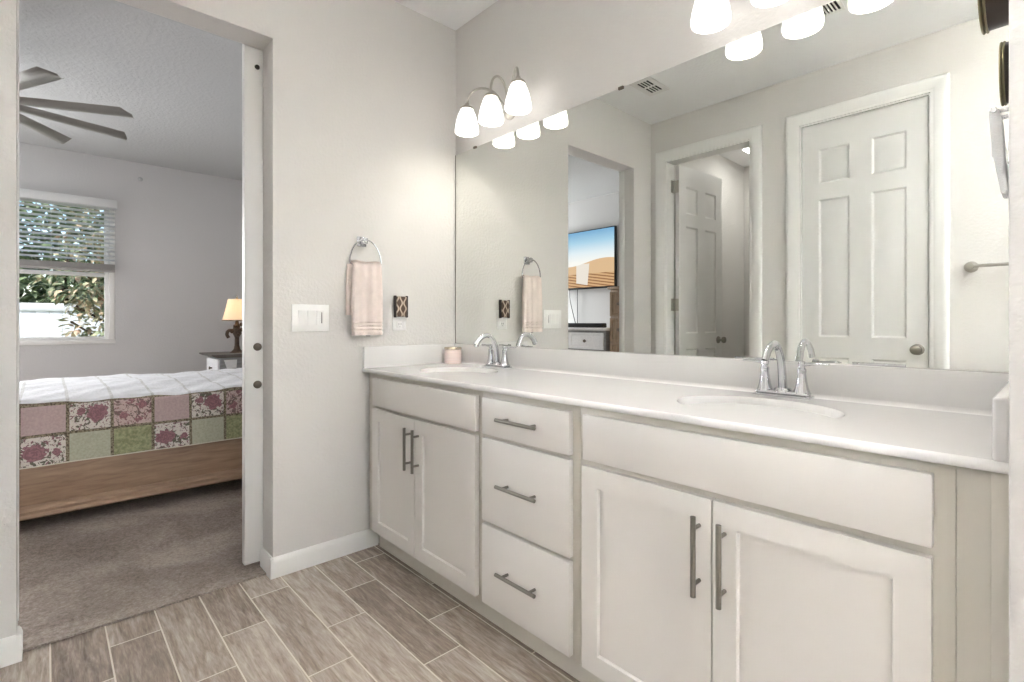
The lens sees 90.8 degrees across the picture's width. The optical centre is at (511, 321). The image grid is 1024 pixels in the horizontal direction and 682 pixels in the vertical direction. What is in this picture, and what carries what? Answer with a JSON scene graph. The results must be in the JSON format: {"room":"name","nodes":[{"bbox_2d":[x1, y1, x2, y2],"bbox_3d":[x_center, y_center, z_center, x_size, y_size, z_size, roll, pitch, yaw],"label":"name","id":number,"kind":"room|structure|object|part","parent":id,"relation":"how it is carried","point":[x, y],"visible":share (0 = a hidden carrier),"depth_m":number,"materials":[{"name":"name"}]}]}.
{"room":"bathroom","nodes":[
{"label":"bathroom","id":0,"kind":"room"},
{"bbox_2d":[19,142,241,380],"bbox_3d":[-4.412,-0.264,4.721,4.050,2.722,0.150,0,0,-43],"label":"wall","id":1,"kind":"structure","parent":0,"point":[178,233],"depth_m":5.26,"materials":[{"name":"white paint"}]},
{"bbox_2d":[19,200,115,344],"bbox_3d":[-4.338,-0.486,4.747,0.956,1.403,0.112,0,0,-43],"label":"window","id":2,"kind":"structure","parent":1,"relation":"attached to","point":[57,307],"depth_m":4.82,"materials":[{"name":"white paint"}]},
{"bbox_3d":[-4.357,-0.797,4.772,0.784,0.629,0.004,0,0,-43],"label":"pane","id":3,"kind":"part","parent":2,"relation":"part of","materials":[{"name":"clear glass"}]},
{"bbox_3d":[-4.337,-0.148,4.750,0.784,0.587,0.004,0,0,-43],"label":"pane","id":4,"kind":"part","parent":2,"relation":"part of","materials":[{"name":"clear glass"}]},
{"bbox_3d":[-4.337,-0.151,4.750,0.850,0.653,0.040,0,0,-43],"label":"sash","id":5,"kind":"part","parent":2,"relation":"part of","materials":[{"name":"clear glass"}]},
{"bbox_3d":[-4.357,-0.800,4.772,0.850,0.695,0.040,0,0,-43],"label":"sash","id":6,"kind":"part","parent":2,"relation":"part of","materials":[{"name":"white paint"}]},
{"bbox_2d":[19,188,116,272],"bbox_3d":[-4.276,-0.841,4.683,0.964,0.709,0.079,0,0,-43],"label":"window blind","id":7,"kind":"object","parent":1,"relation":"attached to","point":[24,194],"visible":0.95,"depth_m":4.75,"materials":[{"name":"white plastic"}]},
{"bbox_3d":[-4.278,-0.524,4.686,0.932,0.076,0.052,0,0,-43],"label":"rail","id":8,"kind":"part","parent":7,"relation":"part of","materials":[{"name":"grey plastic"}]},
{"bbox_2d":[0,0,455,638],"bbox_3d":[-1.085,-0.264,2.201,2.270,2.722,0.135,0,0,-43],"label":"wall","id":9,"kind":"structure","parent":0,"point":[359,96],"depth_m":2.32,"materials":[{"name":"white paint"}]},
{"bbox_2d":[0,626,22,667],"bbox_3d":[-1.705,1.054,1.570,0.264,0.086,0.074,0,0,-43],"label":"baseboard","id":10,"kind":"structure","parent":9,"relation":"attached to","point":[11,647],"depth_m":1.62,"materials":[{"name":"white paint"}]},
{"bbox_2d":[18,0,18,620],"bbox_3d":[-1.678,-0.104,1.716,0.003,2.222,0.048,0,0,-43],"label":"door frame","id":11,"kind":"structure","parent":9,"relation":"attached to","point":[18,0],"depth_m":1.70,"materials":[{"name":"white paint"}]},
{"bbox_2d":[242,44,262,564],"bbox_3d":[-0.823,-0.096,2.558,0.980,2.335,0.052,0,0,-43],"label":"door","id":12,"kind":"structure","parent":9,"relation":"in","point":[252,58],"depth_m":2.24,"materials":[{"name":"white paint"}]},
{"bbox_3d":[-1.131,0.280,2.247,0.035,0.035,0.014,0,0,-43],"label":"handle","id":13,"kind":"part","parent":12,"relation":"part of","materials":[{"name":"silver metal"}]},
{"bbox_3d":[-1.131,0.112,2.247,0.035,0.035,0.014,0,0,-43],"label":"handle","id":14,"kind":"part","parent":12,"relation":"part of","materials":[{"name":"silver metal"}]},
{"bbox_2d":[292,304,328,331],"bbox_3d":[-0.903,-0.017,2.268,0.166,0.121,0.014,0,0,-43],"label":"light switch","id":15,"kind":"object","parent":9,"relation":"attached to","point":[305,317],"visible":1,"depth_m":2.26,"materials":[{"name":"white plastic"}]},
{"bbox_2d":[260,529,377,579],"bbox_3d":[-0.891,1.054,2.368,0.501,0.086,0.145,0,0,-43],"label":"baseboard","id":16,"kind":"structure","parent":9,"relation":"attached to","point":[278,566],"depth_m":2.28,"materials":[{"name":"white paint"}]},
{"bbox_2d":[349,236,381,264],"bbox_3d":[-0.712,-0.337,2.419,0.167,0.144,0.050,0,0,-43],"label":"towel ring","id":17,"kind":"object","parent":9,"relation":"attached to","point":[361,241],"visible":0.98,"depth_m":2.41,"materials":[{"name":"silver metal"}]},
{"bbox_2d":[346,260,382,336],"bbox_3d":[-0.701,-0.110,2.403,0.172,0.362,0.069,0,0,-43],"label":"hand towel","id":18,"kind":"object","parent":17,"relation":"hanging from","point":[364,290],"visible":1,"depth_m":2.38,"materials":[{"name":"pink fabric"}]},
{"bbox_2d":[393,308,405,330],"bbox_3d":[-0.573,-0.013,2.575,0.076,0.116,0.010,0,0,-43],"label":"wall outlet","id":19,"kind":"object","parent":9,"relation":"attached to","point":[399,323],"visible":0.62,"depth_m":2.57,"materials":[{"name":"white plastic"}]},
{"bbox_2d":[397,321,402,327],"bbox_3d":[-0.572,0.015,2.573,0.036,0.038,0.005,0,0,-43],"label":"socket","id":20,"kind":"object","parent":19,"relation":"attached to","point":[399,323],"depth_m":2.57,"materials":[{"name":"white plastic"}]},
{"bbox_2d":[394,295,407,317],"bbox_3d":[-0.563,-0.076,2.559,0.074,0.111,0.027,0,0,-43],"label":"night light","id":21,"kind":"object","parent":19,"relation":"attached to","point":[400,302],"visible":1,"depth_m":2.55,"materials":[{"name":"brown metal"}]},
{"bbox_2d":[19,0,497,180],"bbox_3d":[-1.807,-1.675,1.818,4.150,0.100,8.050,0,0,-43],"label":"ceiling","id":22,"kind":"structure","parent":0,"point":[180,84],"depth_m":3.37,"materials":[{"name":"grey paint"}]},
{"bbox_2d":[19,66,132,143],"bbox_3d":[-3.115,-1.428,2.893,1.495,0.390,1.512,0,0,-43],"label":"ceiling fan","id":23,"kind":"object","parent":22,"relation":"hanging from","point":[35,76],"visible":0.85,"depth_m":3.10,"materials":[{"name":"grey"}]},
{"bbox_3d":[-2.692,-1.299,2.748,0.654,0.030,0.102,0,0,21],"label":"blade","id":24,"kind":"part","parent":23,"relation":"part of","materials":[{"name":"grey"}]},
{"bbox_3d":[-3.168,-1.299,3.336,0.102,0.030,0.654,0,0,-9],"label":"blade","id":25,"kind":"part","parent":23,"relation":"part of","materials":[{"name":"grey wood"}]},
{"bbox_3d":[-2.875,-1.299,3.279,0.102,0.030,0.654,0,0,31],"label":"blade","id":26,"kind":"part","parent":23,"relation":"part of","materials":[{"name":"grey wood"}]},
{"bbox_3d":[-2.687,-1.299,3.047,0.654,0.030,0.102,0,0,-19],"label":"blade","id":27,"kind":"part","parent":23,"relation":"part of","materials":[{"name":"grey"}]},
{"bbox_2d":[0,479,579,681],"bbox_3d":[-1.804,1.143,1.889,4.050,0.108,7.850,0,0,-43],"label":"floor","id":28,"kind":"structure","parent":0,"point":[366,615],"depth_m":1.90,"materials":[{"name":"grey tile"}]},
{"bbox_2d":[19,438,241,520],"bbox_3d":[-2.375,0.468,3.675,2.180,1.242,1.530,0,0,-43],"label":"bed","id":29,"kind":"object","parent":28,"relation":"on","point":[77,485],"visible":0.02,"depth_m":2.85,"materials":[{"name":"brown wood"}]},
{"bbox_2d":[19,368,241,469],"bbox_3d":[-2.378,0.565,3.625,2.048,0.368,1.427,0,0,-43],"label":"quilt","id":30,"kind":"object","parent":29,"relation":"on","point":[67,419],"visible":0.62,"depth_m":2.92,"materials":[{"name":"multicoloured fabric"}]},
{"bbox_2d":[199,351,241,369],"bbox_3d":[-2.740,0.700,5.085,0.615,0.779,0.540,0,0,-43],"label":"nightstand","id":31,"kind":"object","parent":28,"relation":"on","point":[215,360],"visible":0.16,"depth_m":4.82,"materials":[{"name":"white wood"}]},
{"bbox_3d":[-2.917,0.450,4.923,0.016,0.175,0.440,0,0,-43],"label":"drawer","id":32,"kind":"part","parent":31,"relation":"part of","materials":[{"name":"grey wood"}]},
{"bbox_3d":[-2.675,0.638,4.797,0.110,0.553,0.012,0,0,-43],"label":"panel","id":33,"kind":"part","parent":31,"relation":"part of","materials":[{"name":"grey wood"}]},
{"bbox_2d":[221,295,241,352],"bbox_3d":[-2.760,0.029,5.067,0.272,0.592,0.272,0,0,-43],"label":"table lamp","id":34,"kind":"object","parent":31,"relation":"on","point":[233,310],"visible":0.73,"depth_m":4.99,"materials":[{"name":"brown fabric"}]},
{"bbox_3d":[-2.760,-0.117,5.067,0.261,0.215,0.261,0,0,-43],"label":"lamp shade","id":35,"kind":"part","parent":34,"relation":"part of","materials":[{"name":"beige fabric"}]},
{"bbox_2d":[369,373,493,622],"bbox_3d":[-0.224,0.671,2.274,0.584,0.852,0.861,0,0,-43],"label":"vanity cabinet","id":36,"kind":"object","parent":28,"relation":"on","point":[425,438],"visible":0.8,"depth_m":2.03,"materials":[{"name":"beige paint"}]},
{"bbox_3d":[-0.523,0.694,2.240,0.020,0.574,0.369,0,0,-43],"label":"door","id":37,"kind":"part","parent":36,"relation":"part of","materials":[{"name":"white paint"}]},
{"bbox_3d":[-0.439,0.529,2.102,0.036,0.176,0.012,0,0,-43],"label":"handle","id":38,"kind":"part","parent":36,"relation":"part of","materials":[{"name":"silver metal"}]},
{"bbox_3d":[-0.397,0.529,2.057,0.036,0.176,0.012,0,0,-43],"label":"handle","id":39,"kind":"part","parent":36,"relation":"part of","materials":[{"name":"silver metal"}]},
{"bbox_3d":[-0.261,0.694,1.954,0.020,0.574,0.399,0,0,-43],"label":"door","id":40,"kind":"part","parent":36,"relation":"part of","materials":[{"name":"white paint"}]},
{"bbox_2d":[362,344,1008,474],"bbox_3d":[0.235,0.245,1.807,0.560,0.248,2.234,0,0,-43],"label":"countertop","id":41,"kind":"structure","parent":36,"relation":"on","point":[959,418],"depth_m":1.40,"materials":[{"name":"white stone"}]},
{"bbox_2d":[444,347,461,363],"bbox_3d":[-0.316,0.179,2.705,0.095,0.090,0.095,0,0,-43],"label":"candle jar","id":42,"kind":"object","parent":41,"relation":"on","point":[452,355],"visible":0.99,"depth_m":2.67,"materials":[{"name":"pink glass"}]},
{"bbox_3d":[-0.316,0.141,2.705,0.095,0.014,0.095,0,0,-43],"label":"lid","id":43,"kind":"part","parent":42,"relation":"part of","materials":[{"name":"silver metal"}]},
{"bbox_2d":[420,367,497,373],"bbox_3d":[-0.244,0.297,2.306,0.320,0.146,0.410,0,0,-43],"label":"basin","id":44,"kind":"object","parent":41,"relation":"in","point":[432,370],"depth_m":2.43,"materials":[{"name":"white ceramic"}]},
{"bbox_2d":[473,333,515,368],"bbox_3d":[-0.115,0.139,2.410,0.176,0.170,0.243,0,0,-43],"label":"faucet","id":45,"kind":"object","parent":41,"relation":"on","point":[493,361],"visible":1,"depth_m":2.42,"materials":[{"name":"silver metal"}]},
{"bbox_3d":[-0.115,0.131,2.410,0.175,0.154,0.052,0,0,-43],"label":"spout","id":46,"kind":"part","parent":45,"relation":"part of","materials":[{"name":"silver metal"}]},
{"bbox_3d":[-0.104,0.161,2.489,0.047,0.095,0.047,0,0,-43],"label":"handle","id":47,"kind":"part","parent":45,"relation":"part of","materials":[{"name":"silver metal"}]},
{"bbox_3d":[-0.070,0.213,2.452,0.054,0.021,0.156,0,0,-43],"label":"plate","id":48,"kind":"part","parent":45,"relation":"part of","materials":[{"name":"silver metal"}]},
{"bbox_3d":[-0.035,0.161,2.414,0.047,0.095,0.047,0,0,-43],"label":"handle","id":49,"kind":"part","parent":45,"relation":"part of","materials":[{"name":"silver metal"}]},
{"bbox_2d":[677,396,844,417],"bbox_3d":[0.643,0.297,1.343,0.320,0.146,0.410,0,0,-43],"label":"basin","id":50,"kind":"object","parent":41,"relation":"in","point":[744,406],"depth_m":1.40,"materials":[{"name":"white ceramic"}]},
{"bbox_2d":[743,340,829,400],"bbox_3d":[0.760,0.139,1.460,0.176,0.170,0.243,0,0,-43],"label":"faucet","id":51,"kind":"object","parent":41,"relation":"on","point":[801,391],"visible":1,"depth_m":1.47,"materials":[{"name":"silver metal"}]},
{"bbox_3d":[0.753,0.124,1.566,0.019,0.014,0.075,0,0,-38],"label":"lever","id":52,"kind":"part","parent":51,"relation":"part of","materials":[{"name":"silver metal"}]},
{"bbox_3d":[0.771,0.161,1.539,0.047,0.095,0.047,0,0,-43],"label":"handle","id":53,"kind":"part","parent":51,"relation":"part of","materials":[{"name":"silver metal"}]},
{"bbox_3d":[0.760,0.131,1.460,0.175,0.154,0.052,0,0,-43],"label":"spout","id":54,"kind":"part","parent":51,"relation":"part of","materials":[{"name":"silver metal"}]},
{"bbox_3d":[0.805,0.213,1.501,0.054,0.021,0.156,0,0,-43],"label":"plate","id":55,"kind":"part","parent":51,"relation":"part of","materials":[{"name":"silver metal"}]},
{"bbox_3d":[0.840,0.161,1.464,0.047,0.095,0.047,0,0,-43],"label":"handle","id":56,"kind":"part","parent":51,"relation":"part of","materials":[{"name":"silver metal"}]},
{"bbox_3d":[0.866,0.124,1.443,0.075,0.014,0.019,0,0,43],"label":"lever","id":57,"kind":"part","parent":51,"relation":"part of","materials":[{"name":"silver metal"}]},
{"bbox_2d":[482,391,591,681],"bbox_3d":[0.219,0.671,1.793,0.584,0.852,0.447,0,0,-43],"label":"base cabinet","id":58,"kind":"object","parent":28,"relation":"on","point":[531,448],"visible":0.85,"depth_m":1.58,"materials":[{"name":"beige paint"}]},
{"bbox_3d":[0.015,0.836,1.610,0.036,0.012,0.182,0,0,-43],"label":"handle","id":59,"kind":"part","parent":58,"relation":"part of","materials":[{"name":"silver metal"}]},
{"bbox_3d":[0.015,0.546,1.610,0.036,0.012,0.182,0,0,-43],"label":"handle","id":60,"kind":"part","parent":58,"relation":"part of","materials":[{"name":"silver metal"}]},
{"bbox_3d":[0.015,0.325,1.610,0.036,0.012,0.182,0,0,-43],"label":"handle","id":61,"kind":"part","parent":58,"relation":"part of","materials":[{"name":"silver metal"}]},
{"bbox_3d":[0.037,0.845,1.631,0.020,0.277,0.403,0,0,-43],"label":"drawer","id":62,"kind":"part","parent":58,"relation":"part of","materials":[{"name":"white paint"}]},
{"bbox_3d":[0.037,0.549,1.631,0.020,0.287,0.403,0,0,-43],"label":"drawer","id":63,"kind":"part","parent":58,"relation":"part of","materials":[{"name":"white paint"}]},
{"bbox_3d":[0.037,0.329,1.631,0.020,0.127,0.403,0,0,-43],"label":"drawer","id":64,"kind":"part","parent":58,"relation":"part of","materials":[{"name":"white paint"}]},
{"bbox_2d":[581,407,955,681],"bbox_3d":[0.650,0.671,1.325,0.584,0.852,0.826,0,0,-43],"label":"vanity cabinet","id":65,"kind":"object","parent":28,"relation":"on","point":[709,554],"visible":0.91,"depth_m":1.09,"materials":[{"name":"beige paint"}]},
{"bbox_3d":[0.336,0.698,1.307,0.020,0.575,0.381,0,0,-43],"label":"door","id":66,"kind":"part","parent":65,"relation":"part of","materials":[{"name":"white paint"}]},
{"bbox_3d":[0.424,0.539,1.166,0.036,0.184,0.012,0,0,-43],"label":"handle","id":67,"kind":"part","parent":65,"relation":"part of","materials":[{"name":"silver metal"}]},
{"bbox_3d":[0.464,0.541,1.122,0.036,0.184,0.012,0,0,-43],"label":"handle","id":68,"kind":"part","parent":65,"relation":"part of","materials":[{"name":"silver metal"}]},
{"bbox_3d":[0.599,0.698,1.021,0.020,0.575,0.389,0,0,-43],"label":"door","id":69,"kind":"part","parent":65,"relation":"part of","materials":[{"name":"white paint"}]},
{"bbox_2d":[956,466,1008,681],"bbox_3d":[0.786,0.671,0.842,0.024,0.852,0.068,0,0,-43],"label":"filler panel","id":70,"kind":"object","parent":28,"relation":"on","point":[982,497],"visible":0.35,"depth_m":0.84,"materials":[{"name":"beige paint"}]},
{"bbox_2d":[456,0,1008,372],"bbox_3d":[0.999,-0.264,1.480,0.120,2.722,3.750,0,0,-43],"label":"wall","id":71,"kind":"structure","parent":0,"point":[568,54],"depth_m":2.17,"materials":[{"name":"white paint"}]},
{"bbox_2d":[455,66,531,136],"bbox_3d":[-0.073,-1.064,2.416,0.190,0.239,0.494,0,0,-43],"label":"vanity light","id":72,"kind":"object","parent":71,"relation":"attached to","point":[518,102],"visible":1,"depth_m":2.36,"materials":[{"name":"white glass"}]},
{"bbox_3d":[-0.226,-1.001,2.530,0.120,0.114,0.120,0,0,-43],"label":"lamp shade","id":73,"kind":"part","parent":72,"relation":"part of","materials":[{"name":"white glass"}]},
{"bbox_3d":[-0.128,-1.105,2.504,0.214,0.122,0.023,0,0,12],"label":"arm","id":74,"kind":"part","parent":72,"relation":"part of","materials":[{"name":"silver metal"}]},
{"bbox_3d":[-0.099,-1.001,2.392,0.120,0.114,0.120,0,0,-43],"label":"lamp shade","id":75,"kind":"part","parent":72,"relation":"part of","materials":[{"name":"white glass"}]},
{"bbox_3d":[-0.057,-1.114,2.431,0.130,0.139,0.012,0,0,-43],"label":"arm","id":76,"kind":"part","parent":72,"relation":"part of","materials":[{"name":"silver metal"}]},
{"bbox_3d":[-0.011,-1.038,2.474,0.019,0.092,0.092,0,0,-43],"label":"plate","id":77,"kind":"part","parent":72,"relation":"part of","materials":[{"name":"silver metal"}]},
{"bbox_3d":[0.010,-1.105,2.354,0.023,0.122,0.214,0,0,-7],"label":"arm","id":78,"kind":"part","parent":72,"relation":"part of","materials":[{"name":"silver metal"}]},
{"bbox_3d":[0.028,-1.001,2.255,0.120,0.114,0.120,0,0,-43],"label":"lamp shade","id":79,"kind":"part","parent":72,"relation":"part of","materials":[{"name":"white glass"}]},
{"bbox_2d":[455,0,1008,371],"bbox_3d":[0.439,-0.405,1.991,0.012,1.052,2.228,0,0,-43],"label":"wall mirror","id":80,"kind":"object","parent":71,"relation":"attached to","point":[821,183],"visible":0.94,"depth_m":1.57,"materials":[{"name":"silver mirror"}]},
{"bbox_2d":[455,344,1008,415],"bbox_3d":[0.429,0.174,1.986,0.032,0.104,2.234,0,0,-43],"label":"backsplash","id":81,"kind":"structure","parent":71,"relation":"attached to","point":[955,391],"depth_m":1.53,"materials":[{"name":"white stone"}]},
{"bbox_2d":[691,0,786,33],"bbox_3d":[0.782,-1.064,1.487,0.190,0.239,0.494,0,0,-43],"label":"vanity light","id":82,"kind":"object","parent":71,"relation":"attached to","point":[708,16],"visible":1,"depth_m":1.57,"materials":[{"name":"white glass"}]},
{"bbox_3d":[0.630,-1.001,1.601,0.120,0.114,0.120,0,0,-43],"label":"lamp shade","id":83,"kind":"part","parent":82,"relation":"part of","materials":[{"name":"white glass"}]},
{"bbox_3d":[0.756,-1.001,1.463,0.120,0.114,0.120,0,0,-43],"label":"lamp shade","id":84,"kind":"part","parent":82,"relation":"part of","materials":[{"name":"white glass"}]},
{"bbox_2d":[1009,0,1023,681],"bbox_3d":[1.011,-0.264,0.921,0.620,2.722,0.120,0,0,-43],"label":"wall","id":85,"kind":"structure","parent":0,"point":[1016,7],"depth_m":0.75,"materials":[{"name":"white paint"}]},
{"bbox_2d":[977,0,1008,34],"bbox_3d":[0.985,-0.679,1.017,0.169,0.169,0.058,0,0,-43],"label":"picture frame","id":86,"kind":"object","parent":85,"relation":"attached to","point":[993,14],"visible":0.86,"depth_m":1.00,"materials":[{"name":"brown metal"}]},
{"bbox_2d":[990,107,1008,119],"bbox_3d":[1.000,-0.423,1.021,0.080,0.030,0.042,0,0,-43],"label":"towel hook","id":87,"kind":"object","parent":85,"relation":"attached to","point":[993,110],"visible":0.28,"depth_m":1.01,"materials":[{"name":"silver metal"}]},
{"bbox_2d":[989,107,1008,198],"bbox_3d":[0.993,-0.342,1.029,0.066,0.176,0.027,0,0,-43],"label":"cloth","id":88,"kind":"object","parent":87,"relation":"hanging from","point":[998,149],"visible":0.98,"depth_m":1.01,"materials":[{"name":"white fabric"}]}
]}

